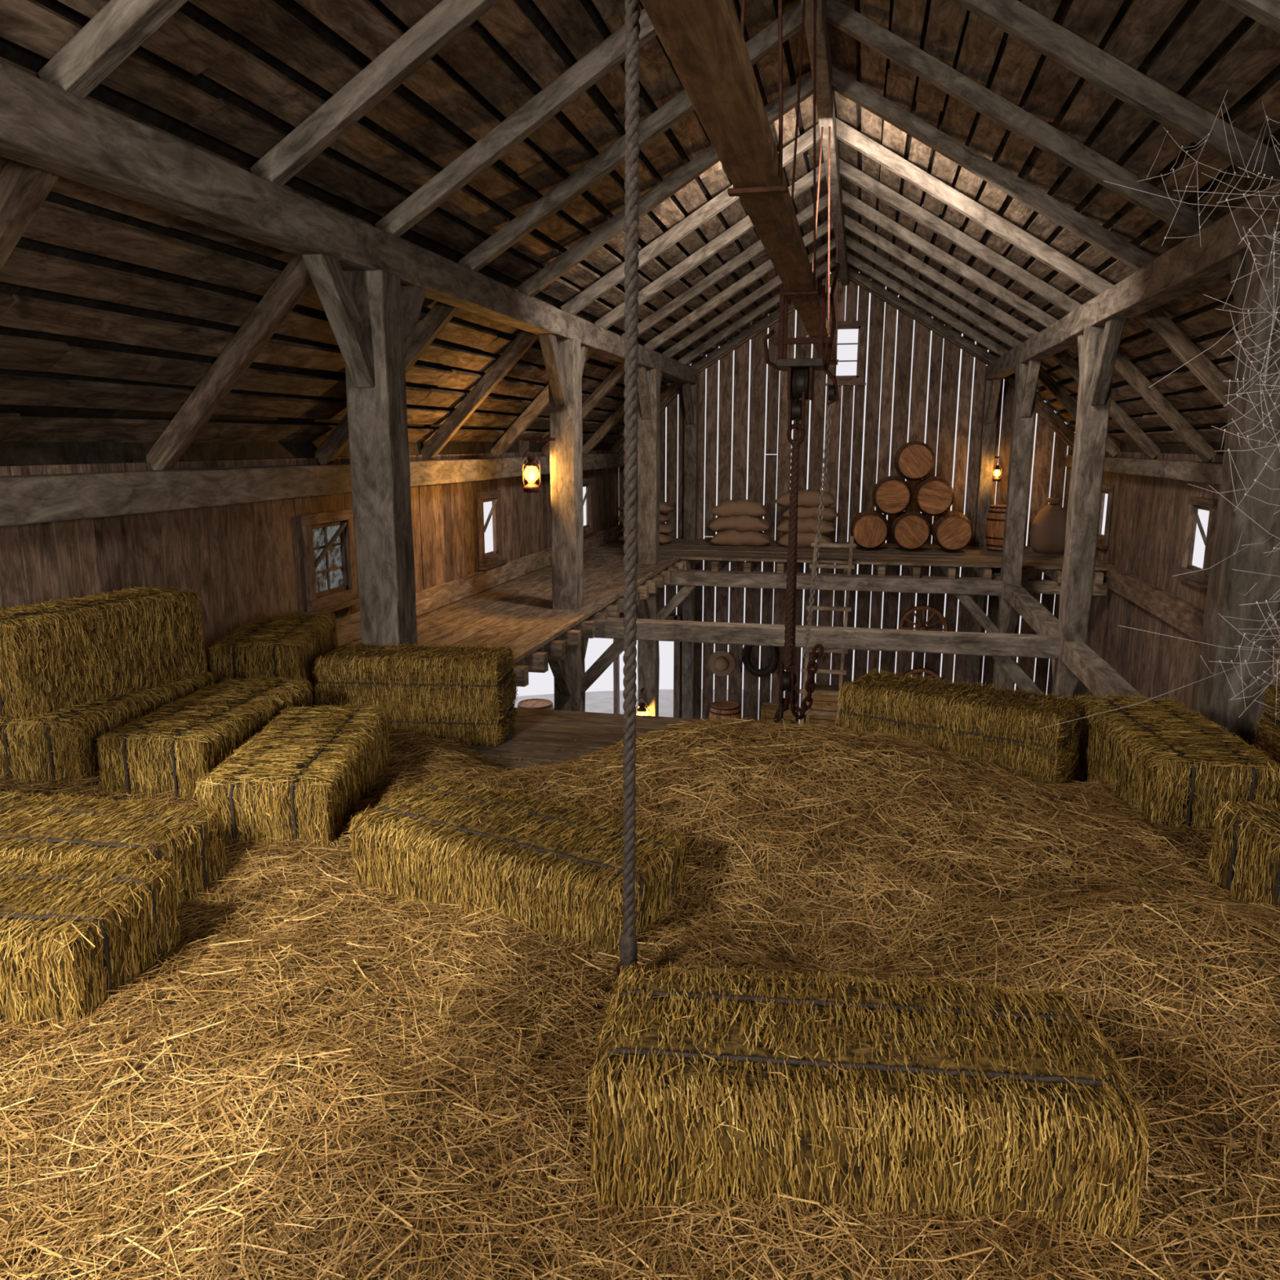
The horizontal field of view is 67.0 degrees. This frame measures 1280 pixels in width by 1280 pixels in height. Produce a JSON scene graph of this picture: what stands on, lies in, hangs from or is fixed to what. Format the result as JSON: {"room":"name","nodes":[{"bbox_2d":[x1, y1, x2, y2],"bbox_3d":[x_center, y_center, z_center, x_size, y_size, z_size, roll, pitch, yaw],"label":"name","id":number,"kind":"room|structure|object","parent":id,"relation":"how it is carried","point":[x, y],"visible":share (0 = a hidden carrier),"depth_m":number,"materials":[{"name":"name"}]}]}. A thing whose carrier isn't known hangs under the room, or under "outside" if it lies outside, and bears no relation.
{"room":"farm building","nodes":[
{"label":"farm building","id":0,"kind":"room"},
{"bbox_2d":[0,440,619,714],"bbox_3d":[-2.540,0.754,9.339,0.042,6.198,19.236,3,12,12],"label":"wall","id":1,"kind":"structure","parent":0,"point":[245,562],"depth_m":7.10,"materials":[{"name":"brown wood"}]},
{"bbox_2d":[0,463,351,526],"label":"wall plate","id":2,"kind":"object","parent":1,"relation":"attached to","point":[24,500],"depth_m":5.87,"materials":[{"name":"wood"}]},
{"bbox_2d":[300,508,359,614],"bbox_3d":[-2.642,-0.680,8.309,0.120,0.840,0.840,3,12,12],"label":"window","id":3,"kind":"structure","parent":1,"relation":"in","point":[328,537],"depth_m":8.31,"materials":[{"name":"brown wood"}]},
{"bbox_2d":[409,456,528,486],"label":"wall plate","id":4,"kind":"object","parent":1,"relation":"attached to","point":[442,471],"depth_m":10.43,"materials":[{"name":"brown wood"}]},
{"bbox_2d":[335,524,622,647],"bbox_3d":[-1.675,-0.909,12.601,0.057,0.246,11.900,3,12,12],"label":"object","id":5,"kind":"structure","parent":1,"relation":"attached to","point":[348,626],"depth_m":11.35,"materials":[{"name":"brown wood"}]},
{"bbox_2d":[476,489,507,570],"bbox_3d":[-1.823,-1.362,11.863,0.120,0.920,0.760,3,12,12],"label":"window","id":6,"kind":"structure","parent":1,"relation":"in","point":[494,558],"depth_m":11.86,"materials":[{"name":"brown wood"}]},
{"bbox_2d":[582,478,596,538],"bbox_3d":[-0.888,-2.176,15.912,0.120,0.940,0.830,3,12,12],"label":"window","id":7,"kind":"structure","parent":1,"relation":"in","point":[588,531],"depth_m":16.14,"materials":[{"name":"brown wood"}]},
{"bbox_2d":[0,0,1279,466],"bbox_3d":[1.413,-2.987,7.750,8.821,3.564,19.600,3,12,12],"label":"ceiling","id":8,"kind":"structure","parent":0,"point":[114,308],"depth_m":5.86,"materials":[{"name":"brown wood"}]},
{"bbox_2d":[0,0,1279,470],"bbox_3d":[1.488,-3.031,8.077,8.202,3.182,18.382,3,12,12],"label":"rafters","id":9,"kind":"structure","parent":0,"point":[120,27],"depth_m":7.09,"materials":[{"name":"wood"}]},
{"bbox_2d":[615,0,640,980],"bbox_3d":[-0.029,-1.151,2.386,0.076,4.386,0.064,10,15,40],"label":"rope","id":10,"kind":"object","parent":9,"relation":"hanging from","point":[628,945],"visible":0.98,"depth_m":2.52,"materials":[{"name":"fabric"}]},
{"bbox_2d":[640,0,838,364],"bbox_3d":[0.806,-2.852,5.040,0.220,1.740,13.800,3,12,12],"label":"track","id":11,"kind":"object","parent":9,"relation":"hanging from","point":[704,42],"visible":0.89,"depth_m":3.15,"materials":[{"name":"wood"}]},
{"bbox_2d":[763,261,839,444],"bbox_3d":[1.148,-2.044,6.791,0.527,1.326,1.023,3,12,12],"label":"trolley","id":12,"kind":"object","parent":11,"relation":"hanging from","point":[801,371],"visible":0.87,"depth_m":6.48,"materials":[{"name":"metal"}]},
{"bbox_2d":[773,398,799,724],"bbox_3d":[1.053,-0.452,6.780,0.149,2.424,0.162,-6,13,-26],"label":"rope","id":13,"kind":"object","parent":12,"relation":"hanging from","point":[786,678],"visible":0.94,"depth_m":6.80,"materials":[{"name":"fabric fibre"},{"name":"iron"},{"name":"dark iron"}]},
{"bbox_2d":[786,644,823,719],"bbox_3d":[1.176,0.302,6.907,0.261,0.546,0.097,1,12,3],"label":"chain","id":14,"kind":"object","parent":13,"relation":"hanging from","point":[815,655],"visible":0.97,"depth_m":6.89,"materials":[{"name":"metal"}]},
{"bbox_2d":[802,400,833,658],"bbox_3d":[1.247,-0.761,6.776,0.178,1.814,0.036,-6,13,-29],"label":"chain","id":15,"kind":"object","parent":12,"relation":"hanging from","point":[829,415],"visible":1,"depth_m":6.77,"materials":[{"name":"metal"}]},
{"bbox_2d":[800,0,848,285],"bbox_3d":[1.398,-4.324,7.409,0.130,0.230,19.200,3,12,12],"label":"ridge beam","id":16,"kind":"structure","parent":9,"relation":"attached to","point":[824,100],"depth_m":7.96,"materials":[{"name":"wood"}]},
{"bbox_2d":[1040,89,1279,728],"bbox_3d":[2.651,-0.783,3.741,1.746,2.617,0.714,1,12,7],"label":"cobweb","id":17,"kind":"object","parent":9,"relation":"attached to","point":[1267,120],"visible":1,"depth_m":3.78,"materials":[{"name":"fabric"}]},
{"bbox_2d":[515,688,800,724],"bbox_3d":[1.435,4.080,9.287,27.800,0.300,27.800,3,12,12],"label":"ground","id":18,"kind":"structure","parent":0,"point":[595,701],"depth_m":21.84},
{"bbox_2d":[302,253,426,646],"bbox_3d":[-1.679,0.969,6.723,0.292,6.821,1.385,3,12,12],"label":"timber post","id":19,"kind":"object","parent":18,"relation":"on","point":[372,318],"visible":0.51,"depth_m":6.15,"materials":[{"name":"wood"}]},
{"bbox_2d":[0,61,698,384],"bbox_3d":[-1.157,-2.871,8.294,0.232,0.262,19.200,3,12,12],"label":"beam","id":20,"kind":"structure","parent":19,"relation":"on","point":[46,126],"depth_m":4.55,"materials":[{"name":"wood"}]},
{"bbox_2d":[517,698,554,710],"bbox_3d":[-1.969,1.632,18.261,0.760,0.920,0.760,3,12,12],"label":"wooden barrel","id":21,"kind":"object","parent":18,"relation":"on","point":[540,704],"visible":0.28,"depth_m":18.18,"materials":[{"name":"brown wood"}]},
{"bbox_2d":[537,333,624,711],"bbox_3d":[-0.494,0.187,10.564,0.872,6.821,1.413,3,12,12],"label":"timber post","id":22,"kind":"object","parent":18,"relation":"on","point":[564,360],"visible":0.52,"depth_m":10.19,"materials":[{"name":"wood"}]},
{"bbox_2d":[522,440,541,492],"bbox_3d":[-1.131,-1.806,10.064,0.179,0.526,0.179,-7,14,-32],"label":"lantern","id":23,"kind":"object","parent":22,"relation":"hanging from","point":[531,473],"visible":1,"depth_m":10.03,"materials":[{"name":"metal"}]},
{"bbox_2d":[523,437,555,440],"bbox_3d":[-1.043,-2.073,9.989,0.340,0.030,0.030,3,12,12],"label":"bracket","id":24,"kind":"object","parent":22,"relation":"attached to","point":[524,438],"visible":1,"depth_m":9.97,"materials":[{"name":"metal"}]},
{"bbox_2d":[584,617,1060,658],"bbox_3d":[1.719,-0.035,10.006,5.120,0.208,0.198,3,12,12],"label":"tie beam","id":25,"kind":"structure","parent":22,"relation":"attached to","point":[984,644],"depth_m":9.83,"materials":[{"name":"brown wood"}]},
{"bbox_2d":[636,366,696,716],"bbox_3d":[0.411,-0.609,14.482,0.871,6.819,1.415,3,12,12],"label":"timber post","id":26,"kind":"object","parent":18,"relation":"on","point":[649,380],"visible":0.57,"depth_m":14.17,"materials":[{"name":"brown wood"}]},
{"bbox_2d":[664,569,1002,595],"bbox_3d":[2.624,-0.833,13.924,5.120,0.210,0.198,3,12,12],"label":"tie beam","id":27,"kind":"structure","parent":26,"relation":"attached to","point":[679,577],"depth_m":13.77,"materials":[{"name":"brown wood"}]},
{"bbox_2d":[681,382,698,718],"bbox_3d":[0.867,-1.273,17.746,0.231,6.820,0.792,3,12,12],"label":"timber post","id":28,"kind":"object","parent":18,"relation":"on","point":[690,392],"visible":0.72,"depth_m":17.70,"materials":[{"name":"brown wood"}]},
{"bbox_2d":[708,700,741,720],"bbox_3d":[1.588,1.655,18.123,0.620,0.930,0.620,3,12,12],"label":"wooden barrel","id":29,"kind":"object","parent":18,"relation":"on","point":[725,708],"visible":0.38,"depth_m":17.88,"materials":[{"name":"brown wood"}]},
{"bbox_2d":[760,702,798,724],"bbox_3d":[2.550,1.700,17.753,0.640,0.990,0.556,3,12,12],"label":"wooden crate","id":30,"kind":"object","parent":18,"relation":"on","point":[768,710],"visible":0.2,"depth_m":17.47,"materials":[{"name":"brown wood"}]},
{"bbox_2d":[805,684,839,727],"bbox_3d":[3.399,1.542,17.577,0.760,1.370,0.556,3,12,12],"label":"wooden crate","id":31,"kind":"object","parent":18,"relation":"on","point":[824,703],"visible":0.12,"depth_m":17.29,"materials":[{"name":"brown wood"}]},
{"bbox_2d":[797,535,856,726],"bbox_3d":[2.723,0.668,14.370,0.655,4.354,1.072,4,12,21],"label":"wooden ladder","id":32,"kind":"object","parent":18,"relation":"on","point":[851,544],"visible":0.4,"depth_m":14.30,"materials":[{"name":"brown wood"}]},
{"bbox_2d":[964,377,1001,684],"bbox_3d":[5.861,-1.048,16.639,0.231,6.820,0.789,3,12,12],"label":"timber post","id":33,"kind":"object","parent":18,"relation":"on","point":[992,387],"visible":0.6,"depth_m":16.49,"materials":[{"name":"brown wood"}]},
{"bbox_2d":[955,359,1041,691],"bbox_3d":[4.828,-0.410,13.502,0.851,6.820,1.416,3,12,12],"label":"timber post","id":34,"kind":"object","parent":18,"relation":"on","point":[1026,375],"visible":0.59,"depth_m":13.03,"materials":[{"name":"brown wood"}]},
{"bbox_2d":[989,567,1146,699],"bbox_3d":[4.172,0.136,9.265,0.200,0.209,16.000,3,12,12],"label":"diagonal brace","id":35,"kind":"structure","parent":34,"relation":"attached to","point":[1095,673],"depth_m":8.99,"materials":[{"name":"brown wood"}]},
{"bbox_2d":[992,318,1126,700],"bbox_3d":[3.923,0.388,9.583,0.851,6.819,1.416,3,12,12],"label":"timber post","id":36,"kind":"object","parent":18,"relation":"on","point":[1098,346],"visible":0.5,"depth_m":9.07,"materials":[{"name":"wood"}]},
{"bbox_2d":[1192,231,1279,747],"bbox_3d":[3.314,1.195,5.616,0.292,6.819,1.384,3,12,12],"label":"timber post","id":37,"kind":"object","parent":18,"relation":"on","point":[1213,694],"visible":0.41,"depth_m":5.15,"materials":[{"name":"wood"}]},
{"bbox_2d":[984,180,1279,380],"bbox_3d":[3.836,-2.646,7.187,0.231,0.261,19.200,3,12,12],"label":"wooden beam","id":38,"kind":"structure","parent":37,"relation":"on","point":[1188,265],"depth_m":6.69,"materials":[{"name":"wood"}]},
{"bbox_2d":[315,537,1107,769],"bbox_3d":[1.421,0.277,8.386,8.028,0.401,19.302,3,12,12],"label":"floor","id":39,"kind":"structure","parent":0,"point":[518,613],"depth_m":10.73,"materials":[{"name":"brown wood"}]},
{"bbox_2d":[0,854,180,1033],"bbox_3d":[-1.983,0.948,2.797,1.185,0.552,0.575,1,12,4],"label":"hay bale","id":40,"kind":"object","parent":39,"relation":"on","point":[68,932],"visible":0.61,"depth_m":2.64,"materials":[{"name":"plant"}]},
{"bbox_2d":[0,670,215,786],"bbox_3d":[-2.758,0.503,5.042,0.567,0.550,1.182,2,12,10],"label":"hay bale","id":41,"kind":"object","parent":39,"relation":"on","point":[60,744],"visible":0.33,"depth_m":4.52,"materials":[{"name":"plant"}]},
{"bbox_2d":[0,585,207,721],"bbox_3d":[-2.885,0.044,5.031,0.574,0.562,1.182,4,12,22],"label":"hay bale","id":42,"kind":"object","parent":41,"relation":"on","point":[55,655],"visible":0.97,"depth_m":4.84,"materials":[{"name":"plant"}]},
{"bbox_2d":[0,791,227,913],"bbox_3d":[-2.102,0.857,3.400,1.182,0.550,0.567,2,12,10],"label":"hay bale","id":43,"kind":"object","parent":39,"relation":"on","point":[64,828],"visible":0.35,"depth_m":3.30,"materials":[{"name":"plant"}]},
{"bbox_2d":[94,674,313,801],"bbox_3d":[-2.111,0.554,4.839,0.564,0.552,1.174,1,12,7],"label":"hay bale","id":44,"kind":"object","parent":39,"relation":"on","point":[171,748],"visible":0.55,"depth_m":4.37,"materials":[{"name":"plant"}]},
{"bbox_2d":[208,609,338,708],"bbox_3d":[-2.408,0.174,6.473,0.592,0.607,1.174,-1,12,-5],"label":"hay bale","id":45,"kind":"object","parent":39,"relation":"on","point":[287,645],"visible":0.52,"depth_m":6.00,"materials":[{"name":"plant"}]},
{"bbox_2d":[192,702,391,850],"bbox_3d":[-1.472,0.667,4.276,0.575,0.552,1.185,0,12,-2],"label":"hay bale","id":46,"kind":"object","parent":39,"relation":"on","point":[300,776],"visible":0.66,"depth_m":3.86,"materials":[{"name":"plant"}]},
{"bbox_2d":[312,640,519,746],"bbox_3d":[-1.359,0.328,5.896,1.181,0.564,0.550,1,12,5],"label":"hay bale","id":47,"kind":"object","parent":39,"relation":"on","point":[468,695],"visible":0.88,"depth_m":5.67,"materials":[{"name":"plant"}]},
{"bbox_2d":[348,774,688,959],"bbox_3d":[-0.442,0.879,3.445,1.185,0.560,0.566,6,13,27],"label":"hay bale","id":48,"kind":"object","parent":39,"relation":"on","point":[549,865],"visible":0.64,"depth_m":3.25,"materials":[{"name":"plant"}]},
{"bbox_2d":[0,715,1279,1279],"bbox_3d":[0.079,1.021,2.541,7.945,0.552,6.895,3,12,12],"label":"hay","id":49,"kind":"object","parent":39,"relation":"on","point":[328,1076],"visible":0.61,"depth_m":2.45,"materials":[{"name":"plant"}]},
{"bbox_2d":[617,501,675,544],"bbox_3d":[0.109,-2.091,17.120,1.002,0.813,0.595,3,12,12],"label":"sacks","id":50,"kind":"object","parent":39,"relation":"on","point":[664,508],"visible":0.31,"depth_m":16.92,"materials":[{"name":"beige fabric"}]},
{"bbox_2d":[707,498,771,546],"bbox_3d":[1.735,-2.033,16.747,1.089,0.842,0.570,3,12,12],"label":"sacks","id":51,"kind":"object","parent":39,"relation":"on","point":[739,522],"visible":1,"depth_m":16.53,"materials":[{"name":"beige fabric"}]},
{"bbox_2d":[774,489,838,547],"bbox_3d":[2.841,-2.070,16.543,1.076,1.002,0.604,3,12,12],"label":"sacks","id":52,"kind":"object","parent":39,"relation":"on","point":[808,503],"visible":0.81,"depth_m":16.31,"materials":[{"name":"brown fabric"}]},
{"bbox_2d":[581,960,1157,1245],"bbox_3d":[0.472,1.109,2.210,1.174,0.552,0.563,1,12,6],"label":"hay bale","id":53,"kind":"object","parent":39,"relation":"on","point":[900,1097],"visible":0.88,"depth_m":1.99,"materials":[{"name":"plant"}]},
{"bbox_2d":[850,509,889,549],"bbox_3d":[3.864,-1.863,16.254,0.640,0.640,0.860,3,12,12],"label":"wooden barrel","id":54,"kind":"object","parent":39,"relation":"on","point":[869,528],"visible":0.98,"depth_m":15.88,"materials":[{"name":"brown wood"}]},
{"bbox_2d":[890,510,930,550],"bbox_3d":[4.508,-1.834,16.111,0.639,0.639,0.860,3,12,12],"label":"wooden barrel","id":55,"kind":"object","parent":39,"relation":"on","point":[910,530],"visible":1,"depth_m":15.74,"materials":[{"name":"brown wood"}]},
{"bbox_2d":[871,475,911,515],"bbox_3d":[4.186,-2.402,16.070,0.640,0.640,0.860,3,12,12],"label":"wooden barrel","id":56,"kind":"object","parent":55,"relation":"on","point":[891,495],"visible":1,"depth_m":15.69,"materials":[{"name":"brown wood"}]},
{"bbox_2d":[893,440,935,480],"bbox_3d":[4.508,-2.941,15.886,0.640,0.640,0.860,3,12,12],"label":"wooden barrel","id":57,"kind":"object","parent":56,"relation":"on","point":[914,460],"visible":1,"depth_m":15.51,"materials":[{"name":"brown wood"}]},
{"bbox_2d":[912,475,954,515],"bbox_3d":[4.830,-2.373,15.927,0.640,0.640,0.860,3,12,12],"label":"wooden barrel","id":58,"kind":"object","parent":55,"relation":"on","point":[933,495],"visible":1,"depth_m":15.55,"materials":[{"name":"brown wood"}]},
{"bbox_2d":[931,511,973,551],"bbox_3d":[5.152,-1.805,15.968,0.640,0.640,0.860,3,12,12],"label":"wooden barrel","id":59,"kind":"object","parent":39,"relation":"on","point":[952,531],"visible":1,"depth_m":15.59,"materials":[{"name":"brown wood"}]},
{"bbox_2d":[834,667,1083,786],"bbox_3d":[1.618,0.513,4.982,1.186,0.570,0.561,8,14,34],"label":"hay bale","id":60,"kind":"object","parent":39,"relation":"on","point":[997,726],"visible":0.58,"depth_m":4.75,"materials":[{"name":"plant"}]},
{"bbox_2d":[985,504,1006,551],"bbox_3d":[6.004,-1.841,15.921,0.580,0.740,0.580,3,12,12],"label":"wooden barrel","id":61,"kind":"object","parent":39,"relation":"on","point":[995,523],"visible":0.52,"depth_m":15.76,"materials":[{"name":"brown wood"}]},
{"bbox_2d":[1029,497,1066,553],"bbox_3d":[6.691,-1.858,15.704,0.657,0.880,0.564,3,12,12],"label":"sack","id":62,"kind":"object","parent":39,"relation":"on","point":[1048,527],"visible":0.87,"depth_m":15.54,"materials":[{"name":"brown fabric"}]},
{"bbox_2d":[1071,692,1279,834],"bbox_3d":[2.419,0.630,4.465,0.564,0.552,1.174,1,12,7],"label":"hay bale","id":63,"kind":"object","parent":39,"relation":"on","point":[1165,759],"visible":0.73,"depth_m":4.12,"materials":[{"name":"plant"}]},
{"bbox_2d":[1206,799,1279,913],"bbox_3d":[2.589,0.848,3.238,1.185,0.552,0.575,0,12,-1],"label":"hay bale","id":64,"kind":"object","parent":39,"relation":"on","point":[1245,860],"visible":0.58,"depth_m":3.25,"materials":[{"name":"plant"}]},
{"bbox_2d":[1252,684,1279,767],"bbox_3d":[3.694,0.552,4.692,1.181,0.564,0.550,2,12,10],"label":"hay bale","id":65,"kind":"object","parent":39,"relation":"on","point":[1268,734],"visible":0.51,"depth_m":4.88,"materials":[{"name":"plant"}]},
{"bbox_2d":[618,263,1075,724],"bbox_3d":[3.518,-2.199,17.432,8.025,8.759,0.040,3,12,12],"label":"wall","id":66,"kind":"structure","parent":0,"point":[1044,440],"depth_m":17.28,"materials":[{"name":"brown wood"}]},
{"bbox_2d":[619,613,680,717],"bbox_3d":[0.180,0.730,18.731,1.210,2.500,0.070,3,12,12],"label":"door frame","id":67,"kind":"structure","parent":66,"relation":"in","point":[677,645],"depth_m":18.56,"materials":[{"name":"brown wood"}]},
{"bbox_2d":[708,650,735,676],"bbox_3d":[1.540,0.459,18.311,0.510,0.510,0.162,3,12,12],"label":"straw hat","id":68,"kind":"object","parent":66,"relation":"attached to","point":[721,663],"visible":1,"depth_m":18.34,"materials":[{"name":"wicker"}]},
{"bbox_2d":[740,644,779,677],"bbox_3d":[2.257,0.202,18.071,0.744,1.009,0.189,3,12,12],"label":"horse collar","id":69,"kind":"object","parent":66,"relation":"attached to","point":[775,660],"visible":0.61,"depth_m":18.08,"materials":[{"name":"black leather"}]},
{"bbox_2d":[825,320,866,386],"bbox_3d":[3.595,-4.976,16.787,0.690,1.080,0.120,3,12,12],"label":"window","id":70,"kind":"structure","parent":66,"relation":"in","point":[858,380],"depth_m":16.77,"materials":[{"name":"brown wood"}]},
{"bbox_2d":[897,604,947,631],"bbox_3d":[5.082,-0.197,17.368,0.856,0.856,0.160,3,12,12],"label":"wheel","id":71,"kind":"object","parent":66,"relation":"attached to","point":[922,627],"visible":0.59,"depth_m":17.32,"materials":[{"name":"brown wood"}]},
{"bbox_2d":[904,667,942,681],"bbox_3d":[5.111,0.932,17.591,0.856,0.856,0.160,3,12,12],"label":"wheel","id":72,"kind":"object","parent":66,"relation":"attached to","point":[922,670],"visible":0.18,"depth_m":17.50,"materials":[{"name":"brown wood"}]},
{"bbox_2d":[1085,451,1279,712],"bbox_3d":[5.340,1.286,7.623,0.042,5.839,19.230,3,12,12],"label":"wall","id":73,"kind":"structure","parent":0,"point":[1148,516],"depth_m":12.21,"materials":[{"name":"brown wood"}]},
{"bbox_2d":[1096,484,1113,549],"bbox_3d":[6.962,-1.872,14.569,0.120,0.920,0.810,3,12,12],"label":"window","id":74,"kind":"structure","parent":73,"relation":"in","point":[1102,540],"depth_m":14.30,"materials":[{"name":"brown wood"}]},
{"bbox_2d":[1066,454,1222,484],"bbox_3d":[5.202,-1.163,7.173,0.231,0.212,19.200,3,12,12],"label":"wall plate","id":75,"kind":"object","parent":73,"relation":"attached to","point":[1184,470],"visible":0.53,"depth_m":10.96,"materials":[{"name":"wood"}]},
{"bbox_2d":[1095,556,1279,688],"bbox_3d":[6.069,-0.316,10.932,0.107,0.307,11.900,3,12,12],"label":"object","id":76,"kind":"structure","parent":73,"relation":"attached to","point":[1185,616],"depth_m":11.34,"materials":[{"name":"brown wood"}]},
{"bbox_2d":[1173,495,1217,588],"bbox_3d":[6.006,-1.070,10.427,0.120,0.920,0.860,3,12,12],"label":"window","id":77,"kind":"structure","parent":73,"relation":"in","point":[1199,579],"depth_m":10.41,"materials":[{"name":"brown wood"}]},
{"bbox_3d":[0.038,0.754,14.652,0.030,0.030,0.170,3,12,12],"label":"bracket","id":78,"kind":"object","parent":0,"visible":0},
{"bbox_2d":[635,692,649,715],"bbox_3d":[0.028,1.079,14.673,0.216,0.634,0.216,-7,14,-32],"label":"lantern","id":79,"kind":"object","parent":78,"relation":"hanging from","point":[642,710],"visible":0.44,"depth_m":14.63,"materials":[{"name":"metal"}]},
{"bbox_3d":[6.016,-3.086,16.324,0.030,0.030,0.540,3,12,12],"label":"bracket","id":80,"kind":"object","parent":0,"visible":0},
{"bbox_2d":[991,458,1001,481],"bbox_3d":[5.966,-2.844,16.144,0.128,0.376,0.128,-7,14,-32],"label":"lantern","id":81,"kind":"object","parent":80,"relation":"hanging from","point":[997,473],"visible":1,"depth_m":16.12,"materials":[{"name":"metal"}]}
]}

